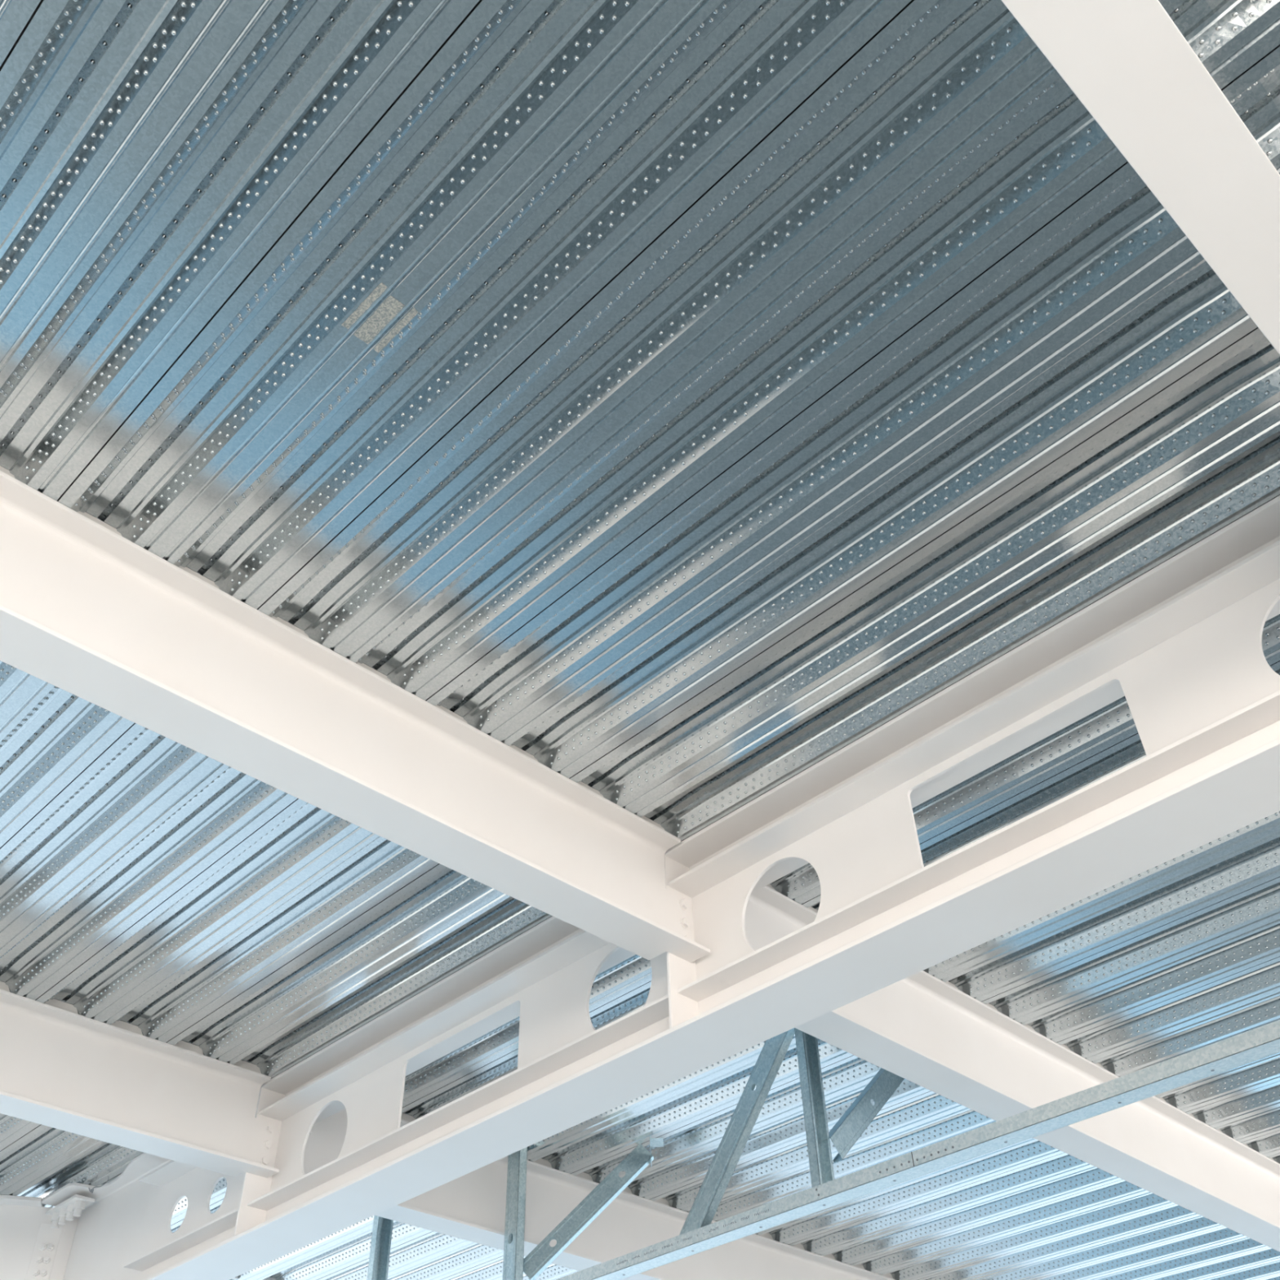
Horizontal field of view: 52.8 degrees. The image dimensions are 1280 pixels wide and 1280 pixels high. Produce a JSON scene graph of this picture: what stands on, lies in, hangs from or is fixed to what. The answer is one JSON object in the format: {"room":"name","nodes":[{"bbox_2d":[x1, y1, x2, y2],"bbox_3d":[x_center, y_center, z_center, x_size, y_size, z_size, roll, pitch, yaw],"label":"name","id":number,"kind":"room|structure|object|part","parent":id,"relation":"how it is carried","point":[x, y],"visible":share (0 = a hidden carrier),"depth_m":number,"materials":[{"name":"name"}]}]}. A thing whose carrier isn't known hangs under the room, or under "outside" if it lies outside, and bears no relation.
{"room":"construction site","nodes":[
{"label":"construction site","id":0,"kind":"room"},
{"bbox_2d":[0,1194,94,1279],"bbox_3d":[-5.401,3.093,6.292,5.015,0.962,0.432,8,-43,-11],"label":"steel column","id":1,"kind":"structure","parent":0,"point":[36,1241],"depth_m":6.95,"materials":[{"name":"white metal"}]},
{"bbox_3d":[-3.195,3.489,6.745,0.115,0.826,0.015,10,-44,-12],"label":"splice plate","id":2,"kind":"part","parent":1,"relation":"part of","materials":[{"name":"white paint"}]},
{"bbox_3d":[-3.130,3.397,6.900,0.075,0.656,0.050,33,-53,-32],"label":"plate","id":3,"kind":"part","parent":1,"relation":"part of","materials":[{"name":"white paint"}]},
{"bbox_3d":[-3.126,3.100,7.016,0.110,0.016,0.440,33,-53,-32],"label":"seat plate","id":4,"kind":"part","parent":1,"relation":"part of","materials":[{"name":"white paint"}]},
{"bbox_2d":[0,1124,142,1207],"bbox_3d":[-2.868,2.589,6.599,0.596,0.075,2.647,33,-53,-32],"label":"sheet","id":5,"kind":"object","parent":1,"relation":"on","point":[46,1159],"visible":0.4,"depth_m":6.74,"materials":[{"name":"metal"}]},
{"bbox_2d":[41,495,1279,1279],"bbox_3d":[1.172,0.348,3.725,0.366,0.693,12.950,33,-53,-32],"label":"girder","id":6,"kind":"object","parent":1,"relation":"attached to","point":[1181,641],"visible":0.93,"depth_m":4.18,"materials":[{"name":"white metal"}]},
{"bbox_2d":[88,1176,108,1193],"bbox_3d":[-2.884,2.892,6.827,0.044,0.066,0.223,33,-53,-32],"label":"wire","id":7,"kind":"object","parent":6,"relation":"attached to","point":[92,1189],"visible":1,"depth_m":6.80,"materials":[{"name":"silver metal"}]},
{"bbox_2d":[0,989,279,1177],"bbox_3d":[-3.816,0.899,4.364,5.975,0.407,0.179,33,-53,-32],"label":"steel beam","id":8,"kind":"structure","parent":6,"relation":"attached to","point":[62,1069],"depth_m":5.54,"materials":[{"name":"white metal"}]},
{"bbox_2d":[0,1113,40,1151],"bbox_3d":[-3.297,2.313,6.283,0.596,0.075,2.647,33,-53,-32],"label":"sheet","id":9,"kind":"object","parent":8,"relation":"on","point":[11,1128],"visible":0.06,"depth_m":6.36,"materials":[{"name":"metal"}]},
{"bbox_2d":[102,1132,310,1225],"bbox_3d":[-2.439,2.865,6.915,0.596,0.075,2.647,33,-53,-32],"label":"sheet","id":10,"kind":"object","parent":6,"relation":"on","point":[219,1192],"visible":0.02,"depth_m":7.13,"materials":[{"name":"metal"}]},
{"bbox_3d":[-1.715,2.365,5.826,0.133,0.661,0.012,33,-53,-32],"label":"connection plate","id":11,"kind":"part","parent":6,"relation":"part of","materials":[{"name":"white paint"}]},
{"bbox_2d":[0,470,710,962],"bbox_3d":[-1.961,-0.413,2.995,5.975,0.407,0.179,33,-53,-32],"label":"steel beam","id":12,"kind":"structure","parent":6,"relation":"attached to","point":[87,611],"depth_m":3.72,"materials":[{"name":"white metal"}]},
{"bbox_2d":[0,0,40,66],"bbox_3d":[-1.305,-1.415,2.281,0.596,0.075,2.640,33,-53,-32],"label":"sheet","id":13,"kind":"object","parent":12,"relation":"on","point":[15,15],"visible":1,"depth_m":2.47,"materials":[{"name":"metal"}]},
{"bbox_2d":[0,660,134,847],"bbox_3d":[-2.300,0.448,4.281,0.596,0.075,2.647,33,-53,-32],"label":"sheet","id":14,"kind":"object","parent":12,"relation":"on","point":[49,734],"visible":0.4,"depth_m":4.15,"materials":[{"name":"metal"}]},
{"bbox_2d":[0,723,297,999],"bbox_3d":[-1.871,0.724,4.597,0.596,0.075,2.647,33,-53,-32],"label":"sheet","id":15,"kind":"object","parent":12,"relation":"on","point":[152,812],"visible":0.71,"depth_m":4.60,"materials":[{"name":"metal"}]},
{"bbox_2d":[35,798,438,1042],"bbox_3d":[-1.442,1.000,4.914,0.596,0.075,2.647,33,-53,-32],"label":"sheet","id":16,"kind":"object","parent":12,"relation":"on","point":[308,872],"visible":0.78,"depth_m":5.00,"materials":[{"name":"metal"}]},
{"bbox_2d":[0,0,479,500],"bbox_3d":[-0.876,-1.139,2.597,0.596,0.075,2.640,33,-53,-32],"label":"sheet","id":17,"kind":"object","parent":12,"relation":"on","point":[153,153],"visible":1,"depth_m":2.73,"materials":[{"name":"metal"}]},
{"bbox_2d":[57,0,911,608],"bbox_3d":[-0.447,-0.863,2.913,0.596,0.076,2.640,33,-53,-32],"label":"sheet","id":18,"kind":"object","parent":12,"relation":"on","point":[544,145],"visible":1,"depth_m":2.89,"materials":[{"name":"metal"}]},
{"bbox_2d":[256,0,1127,700],"bbox_3d":[-0.018,-0.587,3.230,0.596,0.075,2.640,33,-53,-32],"label":"sheet","id":19,"kind":"object","parent":12,"relation":"on","point":[948,139],"visible":0.98,"depth_m":3.06,"materials":[{"name":"metal"}]},
{"bbox_2d":[425,161,1257,778],"bbox_3d":[0.410,-0.311,3.546,0.596,0.075,2.640,33,-53,-32],"label":"sheet","id":20,"kind":"object","parent":12,"relation":"on","point":[1109,303],"visible":0.97,"depth_m":3.39,"materials":[{"name":"metal"}]},
{"bbox_2d":[165,863,551,1078],"bbox_3d":[-1.013,1.276,5.230,0.596,0.075,2.647,33,-53,-32],"label":"sheet","id":21,"kind":"object","parent":6,"relation":"on","point":[444,920],"visible":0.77,"depth_m":5.31,"materials":[{"name":"metal"}]},
{"bbox_2d":[402,954,652,1106],"bbox_3d":[-0.585,1.552,5.546,0.596,0.075,2.647,33,-53,-32],"label":"sheet","id":22,"kind":"object","parent":6,"relation":"on","point":[635,971],"visible":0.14,"depth_m":5.82,"materials":[{"name":"metal"}]},
{"bbox_2d":[303,1108,895,1279],"bbox_3d":[1.708,4.454,8.440,9.363,0.407,0.179,33,-53,-32],"label":"steel beam","id":23,"kind":"structure","parent":6,"relation":"attached to","point":[471,1206],"depth_m":6.92,"materials":[{"name":"white metal"}]},
{"bbox_2d":[170,1198,223,1232],"bbox_3d":[-2.010,3.140,7.232,0.596,0.075,2.647,33,-53,-32],"label":"sheet","id":24,"kind":"object","parent":23,"relation":"on","point":[214,1207],"visible":0.05,"depth_m":7.38,"materials":[{"name":"metal"}]},
{"bbox_2d":[231,1215,432,1279],"bbox_3d":[-1.582,3.416,7.548,0.596,0.075,2.647,33,-53,-32],"label":"sheet","id":25,"kind":"object","parent":23,"relation":"on","point":[349,1246],"visible":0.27,"depth_m":7.89,"materials":[{"name":"metal"}]},
{"bbox_2d":[317,1231,503,1279],"bbox_3d":[-1.153,3.692,7.864,0.596,0.075,2.647,33,-53,-32],"label":"sheet","id":26,"kind":"object","parent":23,"relation":"on","point":[432,1255],"visible":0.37,"depth_m":8.01,"materials":[{"name":"metal"}]},
{"bbox_2d":[440,1255,577,1279],"bbox_3d":[-0.724,3.968,8.181,0.596,0.075,2.647,33,-53,-32],"label":"sheet","id":27,"kind":"object","parent":23,"relation":"on","point":[492,1269],"visible":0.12,"depth_m":8.25,"materials":[{"name":"metal"}]},
{"bbox_3d":[0.140,1.052,4.457,0.133,0.661,0.012,33,-53,-32],"label":"connection plate","id":28,"kind":"part","parent":6,"relation":"part of","materials":[{"name":"white paint"}]},
{"bbox_2d":[568,327,1279,841],"bbox_3d":[0.839,-0.035,3.863,0.596,0.075,2.640,33,-53,-32],"label":"sheet","id":29,"kind":"object","parent":6,"relation":"on","point":[1201,454],"visible":0.99,"depth_m":3.75,"materials":[{"name":"metal"}]},
{"bbox_2d":[744,885,1279,1252],"bbox_3d":[3.563,3.141,7.071,9.363,0.407,0.179,33,-53,-32],"label":"steel beam","id":30,"kind":"structure","parent":6,"relation":"attached to","point":[920,1028],"depth_m":5.72,"materials":[{"name":"white metal"}]},
{"bbox_2d":[400,981,651,1122],"bbox_3d":[-0.156,1.827,5.863,0.596,0.075,2.647,33,-53,-32],"label":"sheet","id":31,"kind":"object","parent":30,"relation":"on","point":[635,999],"visible":0.1,"depth_m":6.08,"materials":[{"name":"metal"}]},
{"bbox_2d":[527,1033,853,1173],"bbox_3d":[0.273,2.103,6.179,0.596,0.075,2.647,33,-53,-32],"label":"sheet","id":32,"kind":"object","parent":30,"relation":"on","point":[717,1086],"visible":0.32,"depth_m":6.41,"materials":[{"name":"metal"}]},
{"bbox_2d":[523,1137,663,1279],"bbox_3d":[-0.239,2.853,6.458,0.740,0.630,0.116,-4,-43,2],"label":"brace","id":33,"kind":"object","parent":32,"relation":"attached to","point":[543,1255],"visible":0.98,"depth_m":6.46,"materials":[{"name":"silver metal"}]},
{"bbox_2d":[570,1054,930,1199],"bbox_3d":[0.702,2.379,6.495,0.596,0.075,2.647,33,-53,-32],"label":"sheet","id":34,"kind":"object","parent":30,"relation":"on","point":[686,1155],"visible":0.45,"depth_m":6.66,"materials":[{"name":"metal"}]},
{"bbox_2d":[648,1090,996,1221],"bbox_3d":[1.131,2.655,6.812,0.596,0.075,2.647,33,-53,-32],"label":"sheet","id":35,"kind":"object","parent":30,"relation":"on","point":[928,1118],"visible":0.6,"depth_m":6.91,"materials":[{"name":"metal"}]},
{"bbox_2d":[755,1137,1063,1244],"bbox_3d":[1.559,2.931,7.128,0.596,0.075,2.647,33,-53,-32],"label":"sheet","id":36,"kind":"object","parent":30,"relation":"on","point":[1032,1150],"visible":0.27,"depth_m":7.31,"materials":[{"name":"metal"}]},
{"bbox_2d":[788,1152,1122,1264],"bbox_3d":[1.988,3.207,7.444,0.596,0.075,2.647,33,-53,-32],"label":"sheet","id":37,"kind":"object","parent":30,"relation":"on","point":[1061,1175],"visible":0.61,"depth_m":7.55,"materials":[{"name":"metal"}]},
{"bbox_2d":[850,1179,1175,1279],"bbox_3d":[2.417,3.482,7.761,0.596,0.075,2.647,33,-53,-32],"label":"sheet","id":38,"kind":"object","parent":30,"relation":"on","point":[1121,1199],"visible":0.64,"depth_m":7.87,"materials":[{"name":"metal"}]},
{"bbox_2d":[801,660,1279,912],"bbox_3d":[1.697,0.516,4.495,0.596,0.075,2.640,33,-53,-32],"label":"sheet","id":39,"kind":"object","parent":30,"relation":"on","point":[1130,750],"visible":0.17,"depth_m":4.54,"materials":[{"name":"metal"}]},
{"bbox_2d":[918,1204,1223,1279],"bbox_3d":[2.846,3.758,8.077,0.596,0.075,2.647,33,-53,-32],"label":"sheet","id":40,"kind":"object","parent":30,"relation":"on","point":[1173,1222],"visible":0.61,"depth_m":8.12,"materials":[{"name":"metal"}]},
{"bbox_2d":[923,811,1279,1001],"bbox_3d":[2.125,0.792,4.812,0.596,0.075,2.640,33,-53,-32],"label":"sheet","id":41,"kind":"object","parent":30,"relation":"on","point":[1244,859],"visible":0.55,"depth_m":5.08,"materials":[{"name":"metal"}]},
{"bbox_2d":[981,876,1279,1042],"bbox_3d":[2.554,1.068,5.128,0.596,0.075,2.640,33,-53,-32],"label":"sheet","id":42,"kind":"object","parent":30,"relation":"on","point":[1239,932],"visible":0.92,"depth_m":5.44,"materials":[{"name":"metal"}]},
{"bbox_2d":[1033,1226,1268,1279],"bbox_3d":[3.274,4.034,8.393,0.596,0.075,2.647,33,-53,-32],"label":"sheet","id":43,"kind":"object","parent":30,"relation":"on","point":[1224,1242],"visible":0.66,"depth_m":8.31,"materials":[{"name":"metal"}]},
{"bbox_2d":[1056,956,1279,1076],"bbox_3d":[2.983,1.344,5.444,0.596,0.075,2.640,33,-53,-32],"label":"sheet","id":44,"kind":"object","parent":30,"relation":"on","point":[1248,999],"visible":0.82,"depth_m":5.83,"materials":[{"name":"metal"}]},
{"bbox_2d":[1146,1247,1279,1279],"bbox_3d":[3.703,4.310,8.710,0.596,0.075,2.647,33,-53,-32],"label":"sheet","id":45,"kind":"object","parent":30,"relation":"on","point":[1264,1263],"visible":0.74,"depth_m":8.53,"materials":[{"name":"metal"}]},
{"bbox_2d":[1154,1052,1279,1112],"bbox_3d":[3.412,1.619,5.761,0.596,0.075,2.640,33,-53,-32],"label":"sheet","id":46,"kind":"object","parent":30,"relation":"on","point":[1265,1071],"visible":0.3,"depth_m":6.34,"materials":[{"name":"metal"}]},
{"bbox_2d":[1185,1080,1279,1142],"bbox_3d":[3.840,1.895,6.077,0.596,0.075,2.640,33,-53,-32],"label":"sheet","id":47,"kind":"object","parent":30,"relation":"on","point":[1255,1113],"visible":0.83,"depth_m":6.60,"materials":[{"name":"metal"}]},
{"bbox_2d":[1240,1130,1279,1164],"bbox_3d":[4.269,2.171,6.394,0.596,0.075,2.640,33,-53,-32],"label":"sheet","id":48,"kind":"object","parent":30,"relation":"on","point":[1268,1144],"visible":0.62,"depth_m":6.94,"materials":[{"name":"metal"}]},
{"bbox_2d":[1258,1274,1279,1279],"bbox_3d":[4.132,4.586,9.026,0.596,0.075,2.647,33,-53,-32],"label":"sheet","id":49,"kind":"object","parent":30,"relation":"on","point":[1276,1277],"visible":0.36,"depth_m":8.66,"materials":[{"name":"metal"}]},
{"bbox_2d":[766,613,1279,904],"bbox_3d":[1.268,0.240,4.179,0.596,0.075,2.640,33,-53,-32],"label":"sheet","id":50,"kind":"object","parent":6,"relation":"on","point":[1113,723],"visible":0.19,"depth_m":4.38,"materials":[{"name":"metal"}]},
{"bbox_2d":[1001,0,1279,355],"bbox_3d":[-0.111,-1.723,1.630,5.975,0.407,0.179,33,-53,-32],"label":"steel beam","id":51,"kind":"structure","parent":6,"relation":"attached to","point":[1127,62],"depth_m":2.27,"materials":[{"name":"white metal"}]},
{"bbox_2d":[1158,0,1279,89],"bbox_3d":[1.831,-1.897,1.865,0.596,0.075,2.640,33,-53,-32],"label":"sheet","id":52,"kind":"object","parent":51,"relation":"on","point":[1228,37],"visible":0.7,"depth_m":2.57,"materials":[{"name":"metal"}]},
{"bbox_2d":[1221,44,1279,174],"bbox_3d":[2.260,-1.621,2.181,0.596,0.075,2.640,33,-53,-32],"label":"sheet","id":53,"kind":"object","parent":51,"relation":"on","point":[1254,95],"visible":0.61,"depth_m":2.71,"materials":[{"name":"metal"}]},
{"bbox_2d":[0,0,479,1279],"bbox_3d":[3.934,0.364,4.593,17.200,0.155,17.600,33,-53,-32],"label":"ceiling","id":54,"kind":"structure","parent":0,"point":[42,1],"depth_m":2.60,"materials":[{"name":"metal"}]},
{"bbox_3d":[2.297,0.874,4.282,0.098,0.768,0.052,33,-53,-32],"label":"stud","id":55,"kind":"object","parent":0,"visible":0},
{"bbox_2d":[911,1019,1279,1173],"bbox_3d":[2.508,0.995,3.890,0.104,0.058,4.093,33,-53,-32],"label":"track","id":56,"kind":"object","parent":55,"relation":"attached to","point":[1263,1042],"visible":1,"depth_m":4.50,"materials":[{"name":"silver metal"}]},
{"bbox_2d":[555,1151,928,1279],"bbox_3d":[-0.359,3.024,6.006,0.104,0.058,4.108,33,-53,-32],"label":"track","id":57,"kind":"object","parent":56,"relation":"attached to","point":[900,1169],"visible":1,"depth_m":5.34,"materials":[{"name":"silver metal"}]},
{"bbox_2d":[367,1215,393,1279],"bbox_3d":[-1.440,3.519,7.040,0.098,0.768,0.052,33,-53,-32],"label":"stud","id":58,"kind":"object","parent":57,"relation":"on","point":[380,1252],"visible":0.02,"depth_m":7.17,"materials":[{"name":"silver metal"}]},
{"bbox_2d":[502,1146,527,1279],"bbox_3d":[-0.624,2.919,6.413,0.052,0.768,0.092,33,-53,-32],"label":"stud","id":59,"kind":"object","parent":57,"relation":"on","point":[513,1249],"visible":0.9,"depth_m":6.42,"materials":[{"name":"silver metal"}]},
{"bbox_2d":[679,1027,795,1235],"bbox_3d":[0.418,2.180,5.643,0.048,0.768,0.784,33,-53,-32],"label":"brace","id":60,"kind":"object","parent":57,"relation":"attached to","point":[711,1192],"visible":0.81,"depth_m":5.63,"materials":[{"name":"silver metal"}]},
{"bbox_2d":[794,1027,834,1186],"bbox_3d":[0.736,1.979,5.434,0.098,0.768,0.046,33,-53,-32],"label":"stud","id":61,"kind":"object","parent":57,"relation":"on","point":[821,1169],"visible":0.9,"depth_m":5.43,"materials":[{"name":"silver metal"}]},
{"bbox_2d":[822,1067,904,1162],"bbox_3d":[1.019,2.082,5.698,0.696,0.577,0.048,33,-53,-32],"label":"brace","id":62,"kind":"object","parent":61,"relation":"attached to","point":[848,1129],"visible":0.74,"depth_m":5.62,"materials":[{"name":"silver metal"}]}
]}

